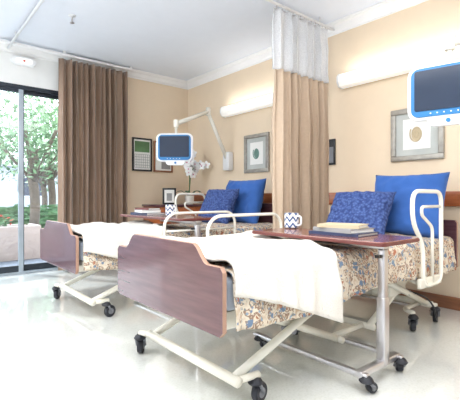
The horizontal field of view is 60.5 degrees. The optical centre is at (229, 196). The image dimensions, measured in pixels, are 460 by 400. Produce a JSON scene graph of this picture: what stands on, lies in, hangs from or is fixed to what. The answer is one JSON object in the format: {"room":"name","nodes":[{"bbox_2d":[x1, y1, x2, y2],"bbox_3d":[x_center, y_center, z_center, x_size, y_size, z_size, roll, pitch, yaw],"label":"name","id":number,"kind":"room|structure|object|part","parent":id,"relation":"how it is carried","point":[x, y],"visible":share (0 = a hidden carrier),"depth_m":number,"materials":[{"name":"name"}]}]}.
{"room":"hospital room","nodes":[
{"label":"hospital room","id":0,"kind":"room"},
{"bbox_2d":[127,77,187,221],"bbox_3d":[-1.345,-0.420,5.477,1.740,2.620,0.120,0,0,-40],"label":"wall","id":1,"kind":"structure","parent":0,"point":[153,108],"depth_m":5.61,"materials":[{"name":"beige paint"}]},
{"bbox_2d":[11,55,35,67],"bbox_3d":[-2.359,-1.550,4.507,0.260,0.100,0.061,0,0,-40],"label":"emergency light","id":2,"kind":"object","parent":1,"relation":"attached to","point":[17,60],"visible":1,"depth_m":4.49,"materials":[{"name":"white plastic"}]},
{"bbox_2d":[0,82,57,99],"bbox_3d":[-3.092,-1.245,4.011,2.820,0.090,0.080,0,0,-40],"label":"door frame","id":3,"kind":"structure","parent":1,"relation":"in","point":[9,87],"depth_m":4.62,"materials":[{"name":"metal"}]},
{"bbox_3d":[-2.839,-1.220,4.204,1.045,0.040,0.030,0,0,-40],"label":"rail","id":4,"kind":"part","parent":3,"relation":"part of","materials":[{"name":"metal"}]},
{"bbox_3d":[-2.256,-1.220,4.738,0.405,0.040,0.030,0,0,-40],"label":"rail","id":5,"kind":"part","parent":3,"relation":"part of","materials":[{"name":"metal"}]},
{"bbox_2d":[0,267,57,276],"bbox_3d":[-3.092,0.875,4.011,2.820,0.030,0.080,0,0,-40],"label":"sill","id":6,"kind":"structure","parent":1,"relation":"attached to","point":[54,268],"depth_m":4.61,"materials":[{"name":"metal"}]},
{"bbox_2d":[0,265,18,273],"bbox_3d":[-2.839,0.825,4.204,1.045,0.070,0.030,0,0,-40],"label":"rail","id":7,"kind":"object","parent":6,"relation":"on","point":[9,269],"visible":1,"depth_m":4.47,"materials":[{"name":"metal"}]},
{"bbox_2d":[17,89,22,271],"bbox_3d":[-2.416,-0.190,4.536,0.070,2.100,0.065,0,0,-40],"label":"stile","id":8,"kind":"object","parent":6,"relation":"on","point":[20,94],"depth_m":4.54,"materials":[{"name":"metal"}]},
{"bbox_3d":[-2.425,-0.160,4.508,0.020,0.200,0.035,0,0,-40],"label":"handle","id":9,"kind":"part","parent":8,"relation":"part of","materials":[{"name":"white metal"}]},
{"bbox_2d":[23,91,23,270],"bbox_3d":[-2.432,-0.190,4.590,0.055,2.100,0.030,0,0,-40],"label":"stile","id":10,"kind":"object","parent":6,"relation":"on","point":[23,91],"visible":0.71,"depth_m":4.59,"materials":[{"name":"metal"}]},
{"bbox_2d":[24,262,56,270],"bbox_3d":[-2.256,0.825,4.738,0.405,0.070,0.030,0,0,-40],"label":"rail","id":11,"kind":"object","parent":6,"relation":"on","point":[33,266],"visible":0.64,"depth_m":4.70,"materials":[{"name":"metal"}]},
{"bbox_2d":[0,51,57,90],"bbox_3d":[-3.092,-1.510,4.011,2.820,0.440,0.120,0,0,-40],"label":"header","id":12,"kind":"object","parent":1,"relation":"attached to","point":[44,75],"depth_m":4.58,"materials":[{"name":"white paint"}]},
{"bbox_2d":[0,39,187,89],"bbox_3d":[-2.741,-1.680,4.169,5.560,0.100,0.090,0,0,-40],"label":"trim","id":13,"kind":"structure","parent":1,"relation":"attached to","point":[141,75],"depth_m":5.10,"materials":[{"name":"white paint"}]},
{"bbox_2d":[132,137,151,171],"bbox_3d":[-1.222,-0.590,5.486,0.300,0.460,0.021,0,0,-40],"label":"wall calendar","id":14,"kind":"object","parent":1,"relation":"attached to","point":[141,147],"depth_m":5.48,"materials":[{"name":"white paper"}]},
{"bbox_2d":[153,141,172,172],"bbox_3d":[-0.966,-0.580,5.702,0.310,0.440,0.021,0,0,-40],"label":"picture frame","id":15,"kind":"object","parent":1,"relation":"attached to","point":[158,166],"visible":0.48,"depth_m":5.65,"materials":[{"name":"brown wood"}]},
{"bbox_3d":[-1.076,-0.580,5.609,0.022,0.396,0.021,0,0,-40],"label":"frame","id":16,"kind":"part","parent":15,"relation":"part of","materials":[{"name":"brown wood"}]},
{"bbox_3d":[-0.966,-0.371,5.702,0.310,0.022,0.021,0,0,-40],"label":"frame","id":17,"kind":"part","parent":15,"relation":"part of","materials":[{"name":"brown wood"}]},
{"bbox_2d":[0,0,383,80],"bbox_3d":[-0.591,-1.780,1.606,5.760,0.100,7.020,0,0,-40],"label":"ceiling","id":18,"kind":"structure","parent":0,"point":[185,40],"depth_m":4.02,"materials":[{"name":"paint"}]},
{"bbox_2d":[0,39,135,71],"bbox_3d":[-2.803,-1.704,3.979,4.020,0.057,0.040,0,0,-40],"label":"rail","id":19,"kind":"object","parent":18,"relation":"attached to","point":[1,40],"visible":1,"depth_m":4.68,"materials":[{"name":"white metal"}]},
{"bbox_2d":[58,58,127,270],"bbox_3d":[-1.688,-0.385,4.915,0.867,2.511,0.168,0,0,-40],"label":"window curtain","id":20,"kind":"object","parent":19,"relation":"hanging from","point":[92,99],"visible":0.8,"depth_m":4.87,"materials":[{"name":"brown fabric"}]},
{"bbox_2d":[68,14,75,23],"bbox_3d":[-1.503,-1.692,3.752,0.070,0.073,0.070,0,0,-40],"label":"sprinkler","id":21,"kind":"object","parent":18,"relation":"hanging from","point":[72,16],"depth_m":3.74,"materials":[{"name":"white metal"}]},
{"bbox_2d":[7,0,334,48],"bbox_3d":[-0.720,-1.678,4.178,2.433,0.105,2.653,0,0,-40],"label":"track","id":22,"kind":"object","parent":18,"relation":"attached to","point":[39,4],"depth_m":3.65,"materials":[{"name":"white metal"}]},
{"bbox_2d":[271,7,328,228],"bbox_3d":[0.670,-0.500,3.630,0.755,2.280,0.132,0,0,-40],"label":"privacy curtain","id":23,"kind":"object","parent":18,"relation":"hanging from","point":[300,130],"visible":0.77,"depth_m":3.60,"materials":[{"name":"beige fabric"}]},
{"bbox_2d":[0,269,459,399],"bbox_3d":[-0.591,0.940,1.606,5.760,0.100,7.020,0,0,-40],"label":"floor","id":24,"kind":"structure","parent":0,"point":[66,347],"depth_m":2.24,"materials":[{"name":"tile"}]},
{"bbox_2d":[40,193,272,316],"bbox_3d":[-0.483,0.421,3.740,2.228,0.938,1.026,0,0,-40],"label":"hospital bed","id":25,"kind":"object","parent":24,"relation":"on","point":[92,247],"visible":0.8,"depth_m":3.02,"materials":[{"name":"white fabric"}]},
{"bbox_3d":[-1.328,0.360,3.031,0.022,0.340,0.890,0,0,-40],"label":"footboard","id":26,"kind":"part","parent":25,"relation":"part of","materials":[{"name":"brown wood"}]},
{"bbox_3d":[-0.484,0.383,3.739,2.135,0.135,0.830,0,0,-40],"label":"mattress","id":27,"kind":"part","parent":25,"relation":"part of","materials":[{"name":"fabric"}]},
{"bbox_3d":[-0.949,0.765,2.889,0.121,0.030,0.032,0,0,-33],"label":"caster arm","id":28,"kind":"part","parent":25,"relation":"part of","materials":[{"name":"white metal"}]},
{"bbox_2d":[70,220,162,258],"bbox_3d":[-0.936,0.411,3.358,0.960,0.368,1.014,0,0,-40],"label":"throw blanket","id":29,"kind":"object","parent":25,"relation":"on","point":[97,240],"depth_m":2.85,"materials":[{"name":"white fabric"}]},
{"bbox_2d":[73,221,272,270],"bbox_3d":[-0.505,0.395,3.721,2.076,0.260,0.964,0,0,-40],"label":"bedspread","id":30,"kind":"object","parent":25,"relation":"on","point":[98,250],"depth_m":2.92,"materials":[{"name":"white fabric"}]},
{"bbox_3d":[-0.440,0.258,4.429,0.426,0.611,0.027,0,0,-40],"label":"assist rail","id":31,"kind":"part","parent":25,"relation":"part of","materials":[{"name":"white metal"}]},
{"bbox_3d":[-0.405,0.295,4.458,0.270,0.490,0.020,0,0,-40],"label":"assist rail","id":32,"kind":"part","parent":25,"relation":"part of","materials":[{"name":"white metal"}]},
{"bbox_3d":[-0.233,0.294,3.296,0.743,0.351,0.024,0,0,-40],"label":"rail","id":33,"kind":"part","parent":25,"relation":"part of","materials":[{"name":"white metal"}]},
{"bbox_2d":[198,189,238,223],"bbox_3d":[-0.134,0.100,4.300,0.269,0.378,0.506,0,0,-41],"label":"pillow","id":34,"kind":"object","parent":25,"relation":"on","point":[215,199],"visible":0.77,"depth_m":4.18,"materials":[{"name":"blue fabric"}]},
{"bbox_2d":[226,178,266,223],"bbox_3d":[0.136,0.050,4.396,0.270,0.500,0.624,0,0,-42],"label":"pillow","id":35,"kind":"object","parent":25,"relation":"on","point":[251,192],"visible":0.7,"depth_m":4.21,"materials":[{"name":"fabric"}]},
{"bbox_3d":[0.360,0.300,4.447,0.028,0.460,0.890,0,0,-40],"label":"headboard","id":36,"kind":"part","parent":25,"relation":"part of","materials":[{"name":"brown wood"}]},
{"bbox_2d":[120,214,216,236],"bbox_3d":[-0.605,0.530,3.575,0.457,0.720,1.192,0,0,-40],"label":"table","id":37,"kind":"object","parent":24,"relation":"on","point":[187,219],"visible":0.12,"depth_m":3.27,"materials":[{"name":"laminate"}]},
{"bbox_2d":[130,207,164,214],"bbox_3d":[-0.800,0.137,3.832,0.237,0.066,0.300,0,0,-40],"label":"magazine stack","id":38,"kind":"object","parent":37,"relation":"on","point":[142,210],"visible":0.97,"depth_m":3.75,"materials":[{"name":"paper"}]},
{"bbox_2d":[165,205,175,215],"bbox_3d":[-0.532,0.118,3.532,0.094,0.099,0.121,0,0,-9],"label":"coffee mug","id":39,"kind":"object","parent":37,"relation":"on","point":[169,209],"visible":0.68,"depth_m":3.50,"materials":[{"name":"ceramic"}]},
{"bbox_2d":[142,204,201,223],"bbox_3d":[-0.749,0.495,5.458,0.770,0.790,0.535,0,0,-40],"label":"dresser","id":40,"kind":"object","parent":24,"relation":"on","point":[194,207],"visible":0.13,"depth_m":5.25,"materials":[{"name":"brown wood"}]},
{"bbox_2d":[162,188,175,203],"bbox_3d":[-0.810,-0.011,5.258,0.180,0.219,0.024,0,0,-11],"label":"photo frame","id":41,"kind":"object","parent":40,"relation":"on","point":[168,194],"visible":0.8,"depth_m":5.25,"materials":[{"name":"black plastic"}]},
{"bbox_2d":[164,190,173,202],"bbox_3d":[-0.808,-0.010,5.248,0.130,0.170,0.002,0,0,-11],"label":"photo","id":42,"kind":"object","parent":41,"relation":"attached to","point":[168,194],"depth_m":5.25,"materials":[{"name":"paper"}]},
{"bbox_3d":[-0.597,0.250,5.285,0.680,0.200,0.014,0,0,-40],"label":"drawer","id":43,"kind":"part","parent":40,"relation":"part of","materials":[{"name":"brown wood"}]},
{"bbox_2d":[176,150,209,203],"bbox_3d":[-0.529,-0.293,5.429,0.380,0.784,0.350,0,0,-40],"label":"potted orchid","id":44,"kind":"object","parent":40,"relation":"on","point":[191,168],"visible":0.64,"depth_m":5.38,"materials":[{"name":"plant"}]},
{"bbox_3d":[-0.562,-0.380,5.330,0.078,0.108,0.083,0,0,-40],"label":"flower","id":45,"kind":"part","parent":44,"relation":"part of","materials":[{"name":"white plant"}]},
{"bbox_3d":[-0.556,0.040,5.408,0.130,0.119,0.130,0,0,-40],"label":"pot","id":46,"kind":"part","parent":44,"relation":"part of","materials":[{"name":"ceramic"}]},
{"bbox_3d":[-0.477,-0.452,5.393,0.065,0.108,0.093,0,0,-40],"label":"flower","id":47,"kind":"part","parent":44,"relation":"part of","materials":[{"name":"white plant"}]},
{"bbox_3d":[-0.389,-0.427,5.407,0.113,0.108,0.006,0,0,15],"label":"flower","id":48,"kind":"part","parent":44,"relation":"part of","materials":[{"name":"white plant"}]},
{"bbox_2d":[118,189,457,399],"bbox_3d":[0.530,0.421,2.533,2.228,0.938,1.056,0,0,-40],"label":"hospital bed","id":49,"kind":"object","parent":24,"relation":"on","point":[214,285],"visible":0.84,"depth_m":1.82,"materials":[{"name":"brown wood"}]},
{"bbox_3d":[-0.477,0.765,2.210,0.067,0.030,0.032,0,0,23],"label":"caster arm","id":50,"kind":"part","parent":49,"relation":"part of","materials":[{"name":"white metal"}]},
{"bbox_3d":[-0.315,0.360,1.824,0.022,0.340,0.920,0,0,-40],"label":"footboard","id":51,"kind":"part","parent":49,"relation":"part of","materials":[{"name":"brown wood"}]},
{"bbox_3d":[0.528,0.383,2.532,2.135,0.135,0.860,0,0,-40],"label":"mattress","id":52,"kind":"part","parent":49,"relation":"part of","materials":[{"name":"grey fabric"}]},
{"bbox_3d":[0.530,0.466,2.534,2.110,0.028,0.820,0,0,-40],"label":"deck panel","id":53,"kind":"part","parent":49,"relation":"part of","materials":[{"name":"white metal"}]},
{"bbox_2d":[124,230,342,322],"bbox_3d":[0.078,0.409,2.152,0.964,0.371,1.044,0,0,-40],"label":"throw blanket","id":54,"kind":"object","parent":49,"relation":"on","point":[271,279],"depth_m":1.70,"materials":[{"name":"white fabric"}]},
{"bbox_3d":[0.127,0.294,2.867,0.743,0.351,0.024,0,0,-40],"label":"rail","id":55,"kind":"part","parent":49,"relation":"part of","materials":[{"name":"white metal"}]},
{"bbox_3d":[0.073,0.765,1.671,0.121,0.030,0.032,0,0,-33],"label":"caster arm","id":56,"kind":"part","parent":49,"relation":"part of","materials":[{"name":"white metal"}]},
{"bbox_2d":[208,233,455,331],"bbox_3d":[0.507,0.396,2.514,2.076,0.258,0.994,0,0,-40],"label":"bedspread","id":57,"kind":"object","parent":49,"relation":"on","point":[251,285],"depth_m":1.78,"materials":[{"name":"fabric"}]},
{"bbox_3d":[0.698,0.790,2.335,0.330,0.030,0.032,0,0,-40],"label":"rail","id":58,"kind":"part","parent":49,"relation":"part of","materials":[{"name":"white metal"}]},
{"bbox_2d":[326,191,395,234],"bbox_3d":[0.972,0.117,2.982,0.276,0.328,0.500,0,0,-43],"label":"pillow","id":59,"kind":"object","parent":49,"relation":"on","point":[373,209],"visible":0.75,"depth_m":2.88,"materials":[{"name":"blue fabric"}]},
{"bbox_2d":[375,172,449,238],"bbox_3d":[1.337,0.060,2.976,0.272,0.480,0.560,0,0,-43],"label":"pillow","id":60,"kind":"object","parent":49,"relation":"on","point":[399,220],"visible":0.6,"depth_m":2.86,"materials":[{"name":"fabric"}]},
{"bbox_3d":[1.267,0.765,2.742,0.093,0.030,0.339,0,0,35],"label":"caster arm","id":61,"kind":"part","parent":49,"relation":"part of","materials":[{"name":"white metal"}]},
{"bbox_3d":[1.401,0.749,2.810,0.528,0.268,0.186,0,0,-40],"label":"power cord","id":62,"kind":"part","parent":49,"relation":"part of","materials":[{"name":"black plastic"}]},
{"bbox_3d":[1.225,0.258,2.445,0.426,0.611,0.027,0,0,-40],"label":"assist rail","id":63,"kind":"part","parent":49,"relation":"part of","materials":[{"name":"white metal"}]},
{"bbox_3d":[1.260,0.295,2.474,0.270,0.490,0.020,0,0,-40],"label":"assist rail","id":64,"kind":"part","parent":49,"relation":"part of","materials":[{"name":"white metal"}]},
{"bbox_3d":[1.372,0.300,3.240,0.028,0.460,0.920,0,0,-40],"label":"headboard","id":65,"kind":"part","parent":49,"relation":"part of","materials":[{"name":"brown wood"}]},
{"bbox_2d":[252,228,419,392],"bbox_3d":[0.522,0.547,2.193,0.447,0.685,0.876,0,0,-40],"label":"table","id":66,"kind":"object","parent":24,"relation":"on","point":[381,242],"visible":0.8,"depth_m":1.93,"materials":[{"name":"metal"}]},
{"bbox_2d":[284,213,301,227],"bbox_3d":[0.405,0.153,2.563,0.094,0.099,0.121,0,0,-9],"label":"coffee mug","id":67,"kind":"object","parent":66,"relation":"on","point":[291,220],"visible":1,"depth_m":2.53,"materials":[{"name":"ceramic"}]},
{"bbox_3d":[0.444,0.153,2.527,0.013,0.073,0.042,0,0,-40],"label":"handle","id":68,"kind":"part","parent":67,"relation":"part of","materials":[{"name":"white ceramic"}]},
{"bbox_3d":[0.386,0.812,2.060,0.030,0.025,0.740,0,0,-40],"label":"leg","id":69,"kind":"part","parent":66,"relation":"part of","materials":[{"name":"silver metal"}]},
{"bbox_2d":[309,222,378,237],"bbox_3d":[0.623,0.176,2.167,0.235,0.057,0.311,0,0,-40],"label":"book stack","id":70,"kind":"object","parent":66,"relation":"on","point":[357,230],"visible":1,"depth_m":2.09,"materials":[{"name":"paper"}]},
{"bbox_3d":[0.631,0.812,2.266,0.030,0.025,0.740,0,0,-40],"label":"leg","id":71,"kind":"part","parent":66,"relation":"part of","materials":[{"name":"silver metal"}]},
{"bbox_2d":[188,0,459,297],"bbox_3d":[1.577,-0.420,3.425,0.100,2.620,7.020,0,0,-40],"label":"wall","id":72,"kind":"structure","parent":0,"point":[359,116],"depth_m":3.76,"materials":[{"name":"beige paint"}]},
{"bbox_2d":[156,107,232,170],"bbox_3d":[-0.342,-0.748,4.779,1.122,0.795,0.328,0,0,-45],"label":"television","id":73,"kind":"object","parent":72,"relation":"attached to","point":[176,148],"visible":1,"depth_m":4.47,"materials":[{"name":"white plastic"}]},
{"bbox_3d":[-0.452,-0.970,4.805,0.052,0.285,0.586,0,0,38],"label":"arm","id":74,"kind":"part","parent":73,"relation":"part of","materials":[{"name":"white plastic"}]},
{"bbox_3d":[-0.157,-0.780,5.103,0.324,0.600,0.048,0,0,-32],"label":"arm","id":75,"kind":"part","parent":73,"relation":"part of","materials":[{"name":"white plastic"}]},
{"bbox_2d":[220,93,272,117],"bbox_3d":[0.304,-1.130,4.772,0.117,0.148,1.220,0,0,-40],"label":"wall light","id":76,"kind":"object","parent":72,"relation":"attached to","point":[264,101],"visible":0.57,"depth_m":4.81,"materials":[{"name":"white plastic"}]},
{"bbox_2d":[244,132,269,172],"bbox_3d":[0.322,-0.535,4.819,0.029,0.470,0.430,0,0,-40],"label":"framed picture","id":77,"kind":"object","parent":72,"relation":"attached to","point":[256,146],"visible":1,"depth_m":4.80,"materials":[{"name":"grey wood"}]},
{"bbox_3d":[0.198,-0.535,4.967,0.029,0.380,0.045,0,0,-40],"label":"frame","id":78,"kind":"part","parent":77,"relation":"part of","materials":[{"name":"grey wood"}]},
{"bbox_2d":[250,141,262,164],"bbox_3d":[0.324,-0.535,4.821,0.002,0.273,0.224,0,0,-40],"label":"print","id":79,"kind":"object","parent":77,"relation":"attached to","point":[256,147],"depth_m":4.82,"materials":[{"name":"paper"}]},
{"bbox_3d":[0.322,-0.748,4.819,0.029,0.045,0.430,0,0,-40],"label":"frame","id":80,"kind":"part","parent":77,"relation":"part of","materials":[{"name":"silver metal"}]},
{"bbox_3d":[0.322,-0.323,4.819,0.029,0.045,0.430,0,0,-40],"label":"frame","id":81,"kind":"part","parent":77,"relation":"part of","materials":[{"name":"silver metal"}]},
{"bbox_3d":[0.446,-0.535,4.672,0.029,0.380,0.045,0,0,-40],"label":"frame","id":82,"kind":"part","parent":77,"relation":"part of","materials":[{"name":"grey wood"}]},
{"bbox_2d":[186,0,427,89],"bbox_3d":[1.511,-1.680,3.357,0.090,0.100,6.800,0,0,-40],"label":"trim","id":83,"kind":"structure","parent":72,"relation":"attached to","point":[384,8],"depth_m":3.88,"materials":[{"name":"white paint"}]},
{"bbox_2d":[190,191,459,206],"bbox_3d":[0.898,0.015,4.134,0.030,0.120,4.780,0,0,-40],"label":"trim","id":84,"kind":"structure","parent":72,"relation":"attached to","point":[452,198],"depth_m":3.14,"materials":[{"name":"brown wood"}]},
{"bbox_2d":[329,139,335,164],"bbox_3d":[1.019,-0.455,3.995,0.021,0.260,0.110,0,0,-40],"label":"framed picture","id":85,"kind":"object","parent":72,"relation":"attached to","point":[332,142],"visible":0.56,"depth_m":3.96,"materials":[{"name":"black plastic"}]},
{"bbox_2d":[336,45,459,88],"bbox_3d":[1.464,-1.130,3.389,0.117,0.148,1.210,0,0,-40],"label":"wall light","id":86,"kind":"object","parent":72,"relation":"attached to","point":[405,64],"visible":1,"depth_m":3.39,"materials":[{"name":"white plastic"}]},
{"bbox_2d":[391,108,444,161],"bbox_3d":[1.574,-0.535,3.328,0.029,0.450,0.445,0,0,-40],"label":"framed picture","id":87,"kind":"object","parent":72,"relation":"attached to","point":[411,140],"visible":0.89,"depth_m":3.34,"materials":[{"name":"silver metal"}]},
{"bbox_3d":[1.445,-0.535,3.481,0.029,0.360,0.045,0,0,-40],"label":"frame","id":88,"kind":"part","parent":87,"relation":"part of","materials":[{"name":"silver metal"}]},
{"bbox_3d":[1.574,-0.738,3.328,0.029,0.045,0.445,0,0,-40],"label":"frame","id":89,"kind":"part","parent":87,"relation":"part of","materials":[{"name":"silver metal"}]},
{"bbox_2d":[403,119,430,149],"bbox_3d":[1.575,-0.535,3.329,0.002,0.261,0.231,0,0,-40],"label":"print","id":90,"kind":"object","parent":87,"relation":"attached to","point":[416,135],"depth_m":3.33,"materials":[{"name":"paper"}]},
{"bbox_3d":[1.574,-0.333,3.328,0.029,0.045,0.445,0,0,-40],"label":"frame","id":91,"kind":"part","parent":87,"relation":"part of","materials":[{"name":"grey wood"}]},
{"bbox_3d":[1.702,-0.535,3.174,0.029,0.360,0.045,0,0,-40],"label":"frame","id":92,"kind":"part","parent":87,"relation":"part of","materials":[{"name":"silver metal"}]},
{"bbox_2d":[398,288,459,310],"bbox_3d":[1.540,0.840,3.381,0.015,0.100,6.800,0,0,-40],"label":"baseboard","id":93,"kind":"structure","parent":72,"relation":"attached to","point":[443,301],"depth_m":3.17,"materials":[{"name":"brown wood"}]},
{"bbox_2d":[408,34,459,126],"bbox_3d":[1.617,-0.738,2.472,1.047,0.655,0.396,0,0,-30],"label":"television","id":94,"kind":"object","parent":72,"relation":"attached to","point":[433,89],"visible":1,"depth_m":2.28,"materials":[{"name":"white plastic"}]},
{"bbox_3d":[1.290,-0.754,2.318,0.032,0.312,0.066,0,0,38],"label":"stem","id":95,"kind":"part","parent":94,"relation":"part of","materials":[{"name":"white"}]},
{"bbox_3d":[1.479,-0.960,2.318,0.370,0.148,0.052,0,0,5],"label":"arm","id":96,"kind":"part","parent":94,"relation":"part of","materials":[{"name":"white plastic"}]},
{"label":"outside","id":97,"kind":"structure","parent":0,"visible":0},
{"bbox_2d":[0,226,45,266],"bbox_3d":[-11.437,0.970,19.853,36.000,0.080,34.880,0,0,-40],"label":"ground","id":98,"kind":"structure","parent":97,"point":[28,261],"depth_m":5.59,"materials":[{"name":"white concrete"}]},
{"bbox_2d":[0,110,27,180],"bbox_3d":[-7.537,-1.068,11.276,3.226,4.010,3.552,0,0,-40],"label":"tree","id":99,"kind":"object","parent":98,"relation":"on","point":[3,157],"visible":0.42,"depth_m":11.33,"materials":[{"name":"green plant"}]},
{"bbox_3d":[-7.541,-1.760,11.174,3.149,2.626,3.259,0,0,-8],"label":"crown","id":100,"kind":"part","parent":99,"relation":"part of","materials":[{"name":"green plant"}]},
{"bbox_2d":[0,215,40,261],"bbox_3d":[-3.732,0.589,5.615,1.800,0.683,0.560,0,0,-40],"label":"flower planter","id":101,"kind":"object","parent":98,"relation":"on","point":[8,232],"visible":0.95,"depth_m":5.83,"materials":[{"name":"concrete"}]},
{"bbox_2d":[0,166,57,207],"bbox_3d":[-14.414,-0.370,21.846,22.000,2.600,4.000,0,0,-40],"label":"wall","id":102,"kind":"structure","parent":98,"relation":"on","point":[8,190],"depth_m":21.35,"materials":[{"name":"paint"}]},
{"bbox_2d":[1,160,55,166],"bbox_3d":[-14.382,-1.820,21.807,22.600,0.300,4.700,0,0,-40],"label":"roof fascia","id":103,"kind":"object","parent":102,"relation":"on","point":[2,160],"depth_m":20.96,"materials":[{"name":"white paint"}]},
{"bbox_2d":[24,178,41,195],"bbox_3d":[-10.951,-0.570,22.075,1.200,1.000,0.019,0,0,-40],"label":"window pane","id":104,"kind":"structure","parent":102,"relation":"in","point":[26,189],"depth_m":21.80,"materials":[{"name":"clear glass"}]},
{"bbox_2d":[0,91,57,224],"bbox_3d":[-4.690,-0.975,9.357,2.893,3.824,3.356,0,0,-40],"label":"tree","id":105,"kind":"object","parent":98,"relation":"on","point":[33,155],"visible":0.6,"depth_m":9.18,"materials":[{"name":"green plant"}]},
{"bbox_3d":[-4.845,-1.652,9.402,2.713,2.472,3.086,0,0,-40],"label":"crown","id":106,"kind":"part","parent":105,"relation":"part of","materials":[{"name":"green plant"}]},
{"bbox_3d":[-4.091,-1.185,9.180,2.266,1.655,2.034,0,0,30],"label":"crown","id":107,"kind":"part","parent":105,"relation":"part of","materials":[{"name":"green plant"}]},
{"bbox_2d":[0,204,57,227],"bbox_3d":[-5.446,0.565,11.366,7.347,0.767,0.733,0,0,-40],"label":"hedge","id":108,"kind":"object","parent":98,"relation":"on","point":[51,213],"visible":0.23,"depth_m":11.02,"materials":[{"name":"green plant"}]},
{"bbox_2d":[0,95,57,205],"bbox_3d":[-5.743,-1.340,12.768,3.952,4.553,4.032,0,0,-40],"label":"tree","id":109,"kind":"object","parent":98,"relation":"on","point":[51,182],"visible":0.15,"depth_m":12.79,"materials":[{"name":"green plant"}]},
{"bbox_2d":[0,110,57,207],"bbox_3d":[-7.684,-1.366,16.318,4.289,4.605,4.429,0,0,-40],"label":"tree","id":110,"kind":"object","parent":98,"relation":"on","point":[42,182],"visible":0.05,"depth_m":16.29,"materials":[{"name":"green plant"}]}
]}

